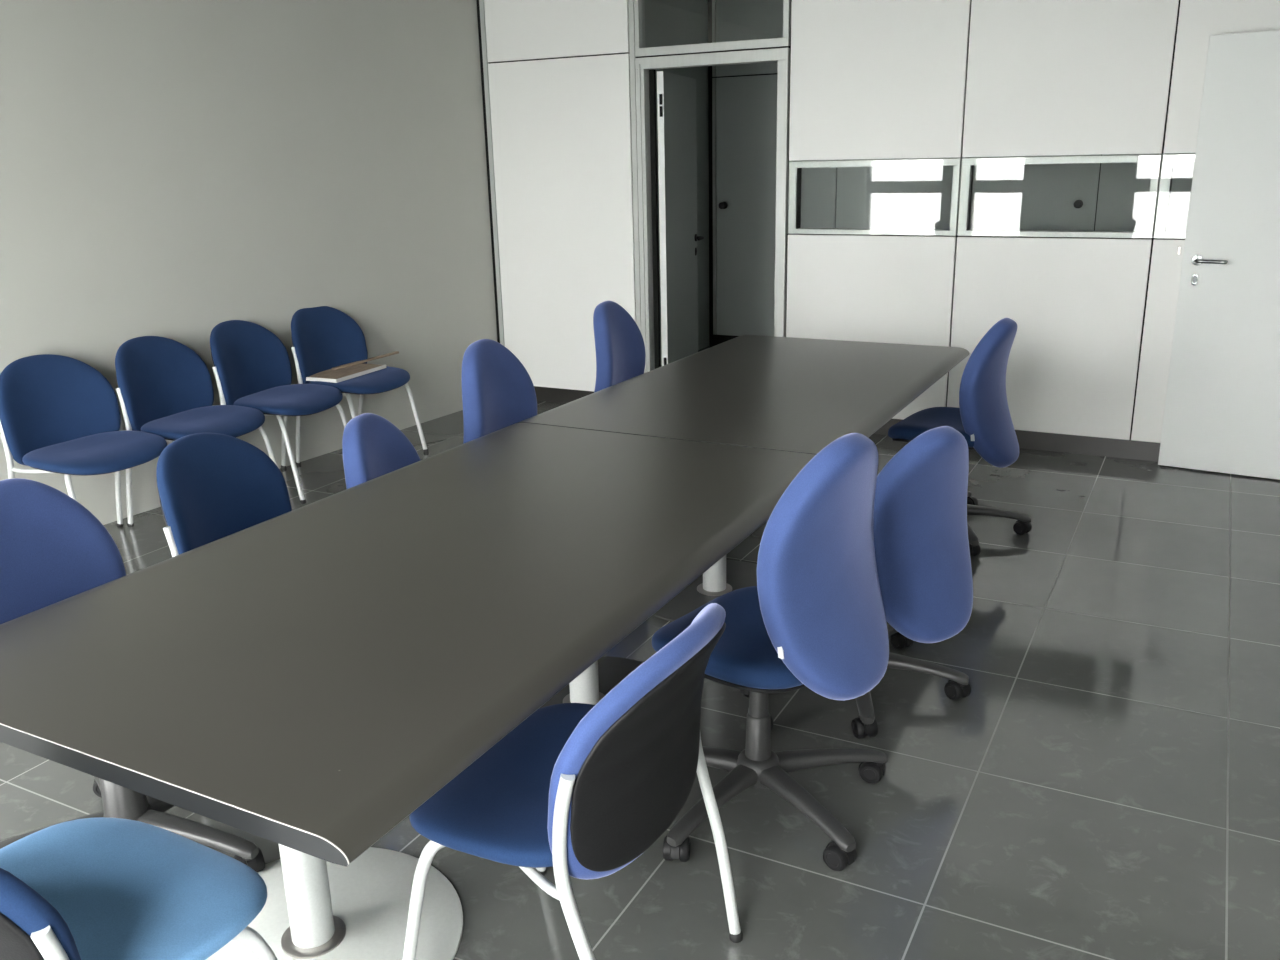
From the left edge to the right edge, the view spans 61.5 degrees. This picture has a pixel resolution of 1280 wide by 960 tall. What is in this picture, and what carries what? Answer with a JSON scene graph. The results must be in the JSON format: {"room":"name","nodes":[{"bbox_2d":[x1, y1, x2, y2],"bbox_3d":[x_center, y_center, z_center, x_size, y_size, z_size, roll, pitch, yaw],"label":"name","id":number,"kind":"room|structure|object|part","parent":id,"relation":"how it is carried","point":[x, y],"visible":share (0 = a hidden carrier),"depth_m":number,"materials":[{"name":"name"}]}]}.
{"room":"office","nodes":[
{"label":"office","id":0,"kind":"room"},
{"bbox_2d":[0,0,497,524],"bbox_3d":[-2.916,-1.053,4.375,0.400,2.850,6.950,8,19,29],"label":"wall","id":1,"kind":"structure","parent":0,"point":[177,170],"depth_m":5.48,"materials":[{"name":"paint"}]},
{"bbox_2d":[0,346,1279,959],"bbox_3d":[0.957,0.422,4.199,10.000,0.050,9.450,7,19,27],"label":"floor","id":2,"kind":"structure","parent":0,"point":[1105,785],"depth_m":2.88,"materials":[{"name":"tile"}]},
{"bbox_2d":[0,354,166,526],"bbox_3d":[-2.365,-0.095,4.617,0.571,0.851,0.549,7,19,27],"label":"chair","id":3,"kind":"object","parent":2,"relation":"on","point":[59,414],"visible":0.94,"depth_m":4.58,"materials":[{"name":"blue fabric"}]},
{"bbox_3d":[-2.638,0.034,4.506,0.124,0.661,0.028,10,20,33],"label":"leg","id":4,"kind":"part","parent":3,"relation":"part of","materials":[{"name":"silver metal"}]},
{"bbox_3d":[-2.374,-0.095,4.622,0.256,0.029,0.533,7,19,27],"label":"seat frame","id":5,"kind":"part","parent":3,"relation":"part of","materials":[{"name":"silver metal"}]},
{"bbox_3d":[-2.540,-0.312,4.645,0.184,0.444,0.533,7,19,27],"label":"backrest","id":6,"kind":"part","parent":3,"relation":"part of","materials":[{"name":"blue fabric"}]},
{"bbox_3d":[-2.296,0.175,4.416,0.055,0.427,0.212,-10,19,-26],"label":"leg","id":7,"kind":"part","parent":3,"relation":"part of","materials":[{"name":"silver metal"}]},
{"bbox_3d":[-2.312,-0.113,4.582,0.442,0.074,0.532,7,19,27],"label":"seat","id":8,"kind":"part","parent":3,"relation":"part of","materials":[{"name":"blue fabric"}]},
{"bbox_3d":[-2.401,-0.102,4.937,0.123,0.661,0.029,5,18,20],"label":"leg","id":9,"kind":"part","parent":3,"relation":"part of","materials":[{"name":"silver metal"}]},
{"bbox_2d":[0,478,264,871],"bbox_3d":[-1.229,0.470,2.518,0.678,0.934,0.694,6,18,23],"label":"swivel chair","id":10,"kind":"object","parent":2,"relation":"on","point":[53,549],"visible":0.19,"depth_m":2.54,"materials":[{"name":"blue fabric"}]},
{"bbox_3d":[-1.450,0.298,2.549,0.198,0.615,0.444,6,18,23],"label":"backrest","id":11,"kind":"part","parent":10,"relation":"part of","materials":[{"name":"blue fabric"}]},
{"bbox_2d":[0,817,277,959],"bbox_3d":[-0.926,0.749,1.723,0.549,0.851,0.571,8,19,29],"label":"chair","id":12,"kind":"object","parent":2,"relation":"on","point":[102,888],"visible":1,"depth_m":1.76,"materials":[{"name":"fabric"}]},
{"bbox_3d":[-1.026,0.605,1.504,0.533,0.444,0.184,8,19,29],"label":"backrest","id":13,"kind":"part","parent":12,"relation":"part of","materials":[{"name":"blue fabric"}]},
{"bbox_3d":[-0.791,0.908,1.478,0.028,0.661,0.124,11,21,35],"label":"leg","id":14,"kind":"part","parent":12,"relation":"part of","materials":[{"name":"silver metal"}]},
{"bbox_3d":[-0.649,0.920,1.831,0.212,0.427,0.055,-9,19,-25],"label":"leg","id":15,"kind":"part","parent":12,"relation":"part of","materials":[{"name":"silver metal"}]},
{"bbox_2d":[115,336,277,526],"bbox_3d":[-2.096,-0.240,5.072,0.571,0.851,0.549,5,18,21],"label":"chair","id":16,"kind":"object","parent":2,"relation":"on","point":[165,390],"visible":0.81,"depth_m":5.04,"materials":[{"name":"blue fabric"}]},
{"bbox_3d":[-2.354,-0.103,4.935,0.124,0.661,0.028,8,19,28],"label":"leg","id":17,"kind":"part","parent":16,"relation":"part of","materials":[{"name":"silver metal"}]},
{"bbox_3d":[-2.280,-0.451,5.083,0.184,0.444,0.533,5,18,21],"label":"backrest","id":18,"kind":"part","parent":16,"relation":"part of","materials":[{"name":"blue fabric"}]},
{"bbox_3d":[-2.042,-0.259,5.043,0.442,0.074,0.532,5,18,21],"label":"seat","id":19,"kind":"part","parent":16,"relation":"part of","materials":[{"name":"blue fabric"}]},
{"bbox_3d":[-1.845,-0.089,5.251,0.211,0.427,0.055,-5,17,-11],"label":"leg","id":20,"kind":"part","parent":16,"relation":"part of","materials":[{"name":"silver metal"}]},
{"bbox_2d":[156,433,291,556],"bbox_3d":[-1.081,0.294,3.232,0.571,0.851,0.549,3,17,14],"label":"chair","id":21,"kind":"object","parent":2,"relation":"on","point":[212,487],"visible":0.3,"depth_m":3.20,"materials":[{"name":"blue fabric"}]},
{"bbox_3d":[-1.316,0.439,3.066,0.124,0.661,0.028,5,18,21],"label":"leg","id":22,"kind":"part","parent":21,"relation":"part of","materials":[{"name":"silver metal"}]},
{"bbox_2d":[210,320,346,503],"bbox_3d":[-1.850,-0.384,5.529,0.571,0.851,0.549,5,18,19],"label":"chair","id":23,"kind":"object","parent":2,"relation":"on","point":[252,367],"visible":0.91,"depth_m":5.48,"materials":[{"name":"blue fabric"}]},
{"bbox_3d":[-2.101,-0.245,5.383,0.124,0.661,0.028,7,19,26],"label":"leg","id":24,"kind":"part","parent":23,"relation":"part of","materials":[{"name":"silver metal"}]},
{"bbox_3d":[-2.036,-0.594,5.534,0.184,0.444,0.533,5,18,19],"label":"backrest","id":25,"kind":"part","parent":23,"relation":"part of","materials":[{"name":"blue fabric"}]},
{"bbox_3d":[-1.929,-0.389,5.841,0.123,0.661,0.029,3,17,13],"label":"leg","id":26,"kind":"part","parent":23,"relation":"part of","materials":[{"name":"silver metal"}]},
{"bbox_3d":[-1.794,-0.404,5.502,0.442,0.074,0.532,5,18,19],"label":"seat","id":27,"kind":"part","parent":23,"relation":"part of","materials":[{"name":"blue fabric"}]},
{"bbox_3d":[-1.744,-0.118,5.339,0.055,0.427,0.212,-13,20,-34],"label":"leg","id":28,"kind":"part","parent":23,"relation":"part of","materials":[{"name":"silver metal"}]},
{"bbox_3d":[-1.603,-0.236,5.717,0.211,0.427,0.055,-6,17,-13],"label":"leg","id":29,"kind":"part","parent":23,"relation":"part of","materials":[{"name":"silver metal"}]},
{"bbox_2d":[291,306,427,464],"bbox_3d":[-1.601,-0.533,6.001,0.571,0.851,0.549,7,19,27],"label":"chair","id":30,"kind":"object","parent":2,"relation":"on","point":[324,338],"visible":0.78,"depth_m":5.97,"materials":[{"name":"blue fabric"}]},
{"bbox_3d":[-1.875,-0.405,5.890,0.124,0.661,0.028,10,20,33],"label":"leg","id":31,"kind":"part","parent":30,"relation":"part of","materials":[{"name":"silver metal"}]},
{"bbox_3d":[-1.776,-0.750,6.029,0.184,0.444,0.533,7,19,27],"label":"backrest","id":32,"kind":"part","parent":30,"relation":"part of","materials":[{"name":"blue fabric"}]},
{"bbox_2d":[297,363,386,382],"bbox_3d":[-1.653,-0.600,5.987,0.266,0.019,0.438,6,18,23],"label":"wooden board","id":33,"kind":"object","parent":30,"relation":"on","point":[335,376],"visible":0.89,"depth_m":5.92,"materials":[{"name":"brown wood"}]},
{"bbox_3d":[-1.652,-0.601,5.989,0.250,0.017,0.420,6,18,23],"label":"board panel","id":34,"kind":"part","parent":33,"relation":"part of","materials":[{"name":"brown wood"}]},
{"bbox_2d":[332,351,398,369],"bbox_3d":[-1.582,-0.692,6.224,0.025,0.012,0.520,9,20,30],"label":"wooden strip","id":35,"kind":"object","parent":33,"relation":"on","point":[395,352],"visible":1,"depth_m":6.21,"materials":[{"name":"brown wood"}]},
{"bbox_3d":[-1.533,-0.263,5.800,0.055,0.427,0.212,-10,19,-26],"label":"leg","id":36,"kind":"part","parent":30,"relation":"part of","materials":[{"name":"silver metal"}]},
{"bbox_3d":[-1.549,-0.551,5.966,0.442,0.074,0.532,7,19,27],"label":"seat","id":37,"kind":"part","parent":30,"relation":"part of","materials":[{"name":"blue fabric"}]},
{"bbox_3d":[-1.638,-0.541,6.321,0.123,0.661,0.029,5,18,20],"label":"leg","id":38,"kind":"part","parent":30,"relation":"part of","materials":[{"name":"silver metal"}]},
{"bbox_3d":[-1.337,-0.375,6.154,0.211,0.427,0.055,-3,17,-6],"label":"leg","id":39,"kind":"part","parent":30,"relation":"part of","materials":[{"name":"silver metal"}]},
{"bbox_2d":[342,413,419,488],"bbox_3d":[-0.631,0.186,3.594,0.714,0.825,0.675,3,17,14],"label":"swivel chair","id":40,"kind":"object","parent":2,"relation":"on","point":[373,447],"visible":0.09,"depth_m":3.48,"materials":[{"name":"blue fabric"}]},
{"bbox_2d":[0,422,815,959],"bbox_3d":[-0.416,0.499,2.679,1.174,0.750,2.078,7,19,27],"label":"meeting table","id":41,"kind":"object","parent":2,"relation":"on","point":[304,680],"visible":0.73,"depth_m":2.18,"materials":[{"name":"black laminate"}]},
{"bbox_3d":[-0.715,0.660,2.233,0.090,0.686,0.090,7,19,27],"label":"leg","id":42,"kind":"part","parent":41,"relation":"part of","materials":[{"name":"silver metal"}]},
{"bbox_3d":[-0.707,0.995,2.335,0.640,0.012,0.640,7,19,27],"label":"plate","id":43,"kind":"part","parent":41,"relation":"part of","materials":[{"name":"grey metal"}]},
{"bbox_3d":[-0.178,0.351,3.208,0.090,0.686,0.090,7,19,27],"label":"leg","id":44,"kind":"part","parent":41,"relation":"part of","materials":[{"name":"silver metal"}]},
{"bbox_3d":[-0.170,0.687,3.310,0.640,0.012,0.640,7,19,27],"label":"plate","id":45,"kind":"part","parent":41,"relation":"part of","materials":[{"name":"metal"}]},
{"bbox_2d":[461,339,536,443],"bbox_3d":[-0.348,-0.044,4.090,0.696,0.966,0.664,-13,21,-34],"label":"swivel chair","id":46,"kind":"object","parent":2,"relation":"on","point":[498,392],"visible":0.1,"depth_m":4.01,"materials":[{"name":"blue fabric"}]},
{"bbox_2d":[403,603,742,959],"bbox_3d":[-0.122,0.620,2.083,0.571,0.851,0.549,7,19,27],"label":"chair","id":47,"kind":"object","parent":2,"relation":"on","point":[578,790],"visible":0.98,"depth_m":1.88,"materials":[{"name":"blue fabric"}]},
{"bbox_3d":[-0.377,0.848,2.047,0.211,0.427,0.055,-3,17,-6],"label":"leg","id":48,"kind":"part","parent":47,"relation":"part of","materials":[{"name":"silver metal"}]},
{"bbox_3d":[-0.176,0.588,2.103,0.442,0.074,0.532,7,19,27],"label":"seat","id":49,"kind":"part","parent":47,"relation":"part of","materials":[{"name":"blue fabric"}]},
{"bbox_3d":[-0.113,0.622,2.079,0.256,0.029,0.533,7,19,27],"label":"seat frame","id":50,"kind":"part","parent":47,"relation":"part of","materials":[{"name":"silver metal"}]},
{"bbox_3d":[-0.181,0.736,2.401,0.055,0.427,0.212,-10,19,-26],"label":"leg","id":51,"kind":"part","parent":47,"relation":"part of","materials":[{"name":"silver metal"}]},
{"bbox_3d":[-0.082,0.789,1.813,0.123,0.661,0.029,5,18,20],"label":"leg","id":52,"kind":"part","parent":47,"relation":"part of","materials":[{"name":"silver metal"}]},
{"bbox_3d":[0.043,0.448,1.937,0.184,0.444,0.533,7,19,27],"label":"backrest","id":53,"kind":"part","parent":47,"relation":"part of","materials":[{"name":"black plastic"}]},
{"bbox_3d":[0.155,0.653,2.243,0.124,0.661,0.028,10,20,33],"label":"leg","id":54,"kind":"part","parent":47,"relation":"part of","materials":[{"name":"silver metal"}]},
{"bbox_2d":[593,301,645,392],"bbox_3d":[0.087,-0.344,5.043,0.694,0.964,0.691,6,18,23],"label":"swivel chair","id":55,"kind":"object","parent":2,"relation":"on","point":[619,342],"visible":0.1,"depth_m":4.99,"materials":[{"name":"blue fabric"}]},
{"bbox_2d":[518,335,969,621],"bbox_3d":[0.530,-0.040,4.381,1.153,0.749,1.952,7,19,27],"label":"meeting table","id":56,"kind":"object","parent":2,"relation":"on","point":[800,395],"visible":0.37,"depth_m":4.06,"materials":[{"name":"black laminate"}]},
{"bbox_3d":[0.287,0.425,4.137,0.640,0.012,0.640,7,19,27],"label":"plate","id":57,"kind":"part","parent":56,"relation":"part of","materials":[{"name":"metal"}]},
{"bbox_3d":[0.279,0.089,4.035,0.090,0.686,0.090,7,19,27],"label":"leg","id":58,"kind":"part","parent":56,"relation":"part of","materials":[{"name":"silver metal"}]},
{"bbox_3d":[0.724,0.173,4.930,0.640,0.012,0.640,7,19,27],"label":"plate","id":59,"kind":"part","parent":56,"relation":"part of","materials":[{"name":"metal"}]},
{"bbox_2d":[652,433,888,871],"bbox_3d":[0.276,0.352,2.649,0.696,1.014,0.679,12,22,38],"label":"swivel chair","id":60,"kind":"object","parent":2,"relation":"on","point":[814,618],"visible":0.87,"depth_m":2.46,"materials":[{"name":"blue fabric"}]},
{"bbox_3d":[0.281,0.393,2.688,0.450,0.098,0.471,12,22,38],"label":"seat","id":61,"kind":"part","parent":60,"relation":"part of","materials":[{"name":"blue fabric"}]},
{"bbox_3d":[0.460,0.193,2.467,0.198,0.615,0.444,12,22,38],"label":"backrest","id":62,"kind":"part","parent":60,"relation":"part of","materials":[{"name":"blue fabric"}]},
{"bbox_2d":[740,426,972,738],"bbox_3d":[0.655,0.228,3.249,0.703,0.886,0.660,0,17,4],"label":"swivel chair","id":63,"kind":"object","parent":2,"relation":"on","point":[922,551],"visible":0.49,"depth_m":3.00,"materials":[{"name":"blue fabric"}]},
{"bbox_3d":[0.818,0.148,3.033,0.444,0.615,0.198,-14,21,-36],"label":"backrest","id":64,"kind":"part","parent":63,"relation":"part of","materials":[{"name":"blue fabric"}]},
{"bbox_2d":[888,318,1031,556],"bbox_3d":[1.347,-0.241,4.639,0.702,0.946,0.682,10,20,32],"label":"swivel chair","id":65,"kind":"object","parent":2,"relation":"on","point":[983,417],"visible":0.7,"depth_m":4.40,"materials":[{"name":"blue fabric"}]},
{"bbox_3d":[1.315,-0.220,4.624,0.450,0.098,0.471,10,20,32],"label":"seat","id":66,"kind":"part","parent":65,"relation":"part of","materials":[{"name":"blue fabric"}]},
{"bbox_3d":[1.481,-0.364,4.461,0.198,0.615,0.444,10,20,32],"label":"backrest","id":67,"kind":"part","parent":65,"relation":"part of","materials":[{"name":"blue fabric"}]},
{"bbox_2d":[645,0,708,364],"bbox_3d":[-0.422,-2.294,8.265,1.060,2.850,2.460,7,19,27],"label":"wall","id":68,"kind":"structure","parent":0,"point":[667,22],"depth_m":8.59,"materials":[{"name":"grey paint"}]},
{"bbox_2d":[476,0,1279,442],"bbox_3d":[1.220,-1.665,6.061,5.300,2.850,0.106,7,19,27],"label":"wall","id":69,"kind":"structure","parent":0,"point":[1090,354],"depth_m":5.85,"materials":[{"name":"white"}]},
{"bbox_3d":[-0.526,-2.931,6.580,1.026,0.649,0.020,7,19,27],"label":"wall panel","id":70,"kind":"part","parent":69,"relation":"part of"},
{"bbox_3d":[-0.494,-1.614,6.979,1.026,2.088,0.020,7,19,27],"label":"wall panel","id":71,"kind":"part","parent":69,"relation":"part of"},
{"bbox_3d":[-0.026,-1.825,6.654,0.034,2.830,0.020,7,19,27],"label":"frame post","id":72,"kind":"part","parent":69,"relation":"part of","materials":[{"name":"metal"}]},
{"bbox_2d":[634,0,790,56],"bbox_3d":[0.410,-2.804,6.137,0.965,0.678,0.084,7,19,27],"label":"window","id":73,"kind":"structure","parent":69,"relation":"in","point":[639,5],"depth_m":6.22,"materials":[{"name":"metal"}]},
{"bbox_2d":[635,46,791,372],"bbox_3d":[0.442,-1.441,6.550,0.965,2.174,0.106,7,19,27],"label":"door frame","id":74,"kind":"structure","parent":69,"relation":"in","point":[646,67],"depth_m":6.45,"materials":[{"name":"metal"}]},
{"bbox_2d":[657,71,703,365],"bbox_3d":[0.261,-1.581,7.152,0.172,2.080,0.857,4,18,16],"label":"door","id":75,"kind":"structure","parent":74,"relation":"attached to","point":[676,94],"depth_m":7.00,"materials":[{"name":"grey laminate"}]},
{"bbox_3d":[0.401,-1.668,7.429,0.066,0.052,0.163,4,18,16],"label":"handle","id":76,"kind":"part","parent":75,"relation":"part of","materials":[{"name":"black plastic"}]},
{"bbox_2d":[534,386,1159,461],"bbox_3d":[1.313,-0.335,6.397,5.130,0.105,0.012,7,19,27],"label":"baseboard","id":77,"kind":"structure","parent":69,"relation":"attached to","point":[1087,445],"depth_m":5.87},
{"bbox_3d":[1.304,-0.880,6.220,0.963,1.041,0.020,7,19,27],"label":"wall panel","id":78,"kind":"part","parent":69,"relation":"part of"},
{"bbox_2d":[788,158,961,235],"bbox_3d":[1.301,-1.584,6.033,0.961,0.403,0.082,7,19,27],"label":"window","id":79,"kind":"structure","parent":69,"relation":"in","point":[795,167],"depth_m":6.01,"materials":[{"name":"metal"}]},
{"bbox_3d":[1.267,-2.391,5.761,0.963,1.290,0.020,7,19,27],"label":"wall panel","id":80,"kind":"part","parent":69,"relation":"part of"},
{"bbox_3d":[2.162,-0.767,5.782,0.961,1.041,0.020,7,19,27],"label":"wall panel","id":81,"kind":"part","parent":69,"relation":"part of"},
{"bbox_2d":[957,154,1161,237],"bbox_3d":[2.159,-1.472,5.595,0.961,0.403,0.082,7,19,27],"label":"window","id":82,"kind":"structure","parent":69,"relation":"in","point":[967,168],"depth_m":5.57,"materials":[{"name":"metal"}]},
{"bbox_3d":[2.126,-2.279,5.324,0.961,1.290,0.020,7,19,27],"label":"wall panel","id":83,"kind":"part","parent":69,"relation":"part of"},
{"bbox_3d":[3.080,-0.648,5.314,1.098,1.041,0.020,7,19,27],"label":"wall panel","id":84,"kind":"part","parent":69,"relation":"part of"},
{"bbox_2d":[1154,154,1194,238],"bbox_3d":[3.068,-1.353,5.131,1.078,0.403,0.082,7,19,27],"label":"window","id":85,"kind":"structure","parent":69,"relation":"in","point":[1168,161],"depth_m":5.33,"materials":[{"name":"metal"}]},
{"bbox_3d":[3.043,-2.159,4.855,1.098,1.290,0.020,7,19,27],"label":"wall panel","id":86,"kind":"part","parent":69,"relation":"part of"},
{"bbox_2d":[708,0,1195,345],"bbox_3d":[3.691,-2.130,7.395,7.040,2.850,0.186,7,19,27],"label":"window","id":87,"kind":"structure","parent":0,"point":[742,98],"depth_m":8.48,"materials":[{"name":"black"}]},
{"bbox_3d":[0.594,-3.578,8.625,0.027,0.650,0.020,7,19,27],"label":"wall panel","id":88,"kind":"part","parent":87,"relation":"part of","materials":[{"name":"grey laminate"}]},
{"bbox_3d":[0.626,-2.260,9.025,0.027,2.085,0.020,7,19,27],"label":"wall panel","id":89,"kind":"part","parent":87,"relation":"part of","materials":[{"name":"grey laminate"}]},
{"bbox_3d":[0.687,-2.279,8.935,0.060,0.060,0.066,7,19,27],"label":"door knob","id":90,"kind":"part","parent":87,"relation":"part of","materials":[{"name":"black plastic"}]},
{"bbox_3d":[1.067,-3.516,8.384,1.027,0.650,0.020,7,19,27],"label":"wall panel","id":91,"kind":"part","parent":87,"relation":"part of","materials":[{"name":"grey laminate"}]},
{"bbox_3d":[1.099,-2.198,8.784,1.027,2.085,0.020,7,19,27],"label":"wall panel","id":92,"kind":"part","parent":87,"relation":"part of","materials":[{"name":"grey laminate"}]},
{"bbox_3d":[1.982,-2.083,8.333,0.952,2.085,0.020,7,19,27],"label":"wall panel","id":93,"kind":"part","parent":87,"relation":"part of","materials":[{"name":"grey laminate"}]},
{"bbox_3d":[2.831,-1.972,7.900,0.952,2.085,0.020,7,19,27],"label":"wall panel","id":94,"kind":"part","parent":87,"relation":"part of","materials":[{"name":"grey laminate"}]},
{"bbox_3d":[3.128,-1.969,7.686,0.060,0.060,0.066,7,19,27],"label":"door knob","id":95,"kind":"part","parent":87,"relation":"part of","materials":[{"name":"black plastic"}]},
{"bbox_3d":[3.680,-1.861,7.466,0.952,2.085,0.020,7,19,27],"label":"wall panel","id":96,"kind":"part","parent":87,"relation":"part of","materials":[{"name":"grey laminate"}]},
{"bbox_3d":[1.994,-0.426,1.915,0.100,2.850,7.015,7,19,27],"label":"wall","id":97,"kind":"structure","parent":0,"visible":0},
{"bbox_3d":[3.304,-0.824,4.381,0.120,2.120,0.950,7,19,27],"label":"door","id":98,"kind":"structure","parent":97,"relation":"in","visible":0},
{"bbox_2d":[1158,30,1279,479],"bbox_3d":[3.057,-1.001,5.033,0.947,2.075,0.106,10,20,32],"label":"door","id":99,"kind":"structure","parent":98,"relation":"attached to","point":[1222,410],"depth_m":5.20,"materials":[{"name":"laminate"}]},
{"bbox_3d":[2.722,-0.982,5.281,0.030,0.054,0.007,10,20,32],"label":"keyhole plate","id":100,"kind":"part","parent":99,"relation":"part of","materials":[{"name":"silver metal"}]},
{"bbox_3d":[2.750,-1.057,5.201,0.163,0.052,0.066,10,20,32],"label":"handle","id":101,"kind":"part","parent":99,"relation":"part of","materials":[{"name":"silver metal"}]}
]}

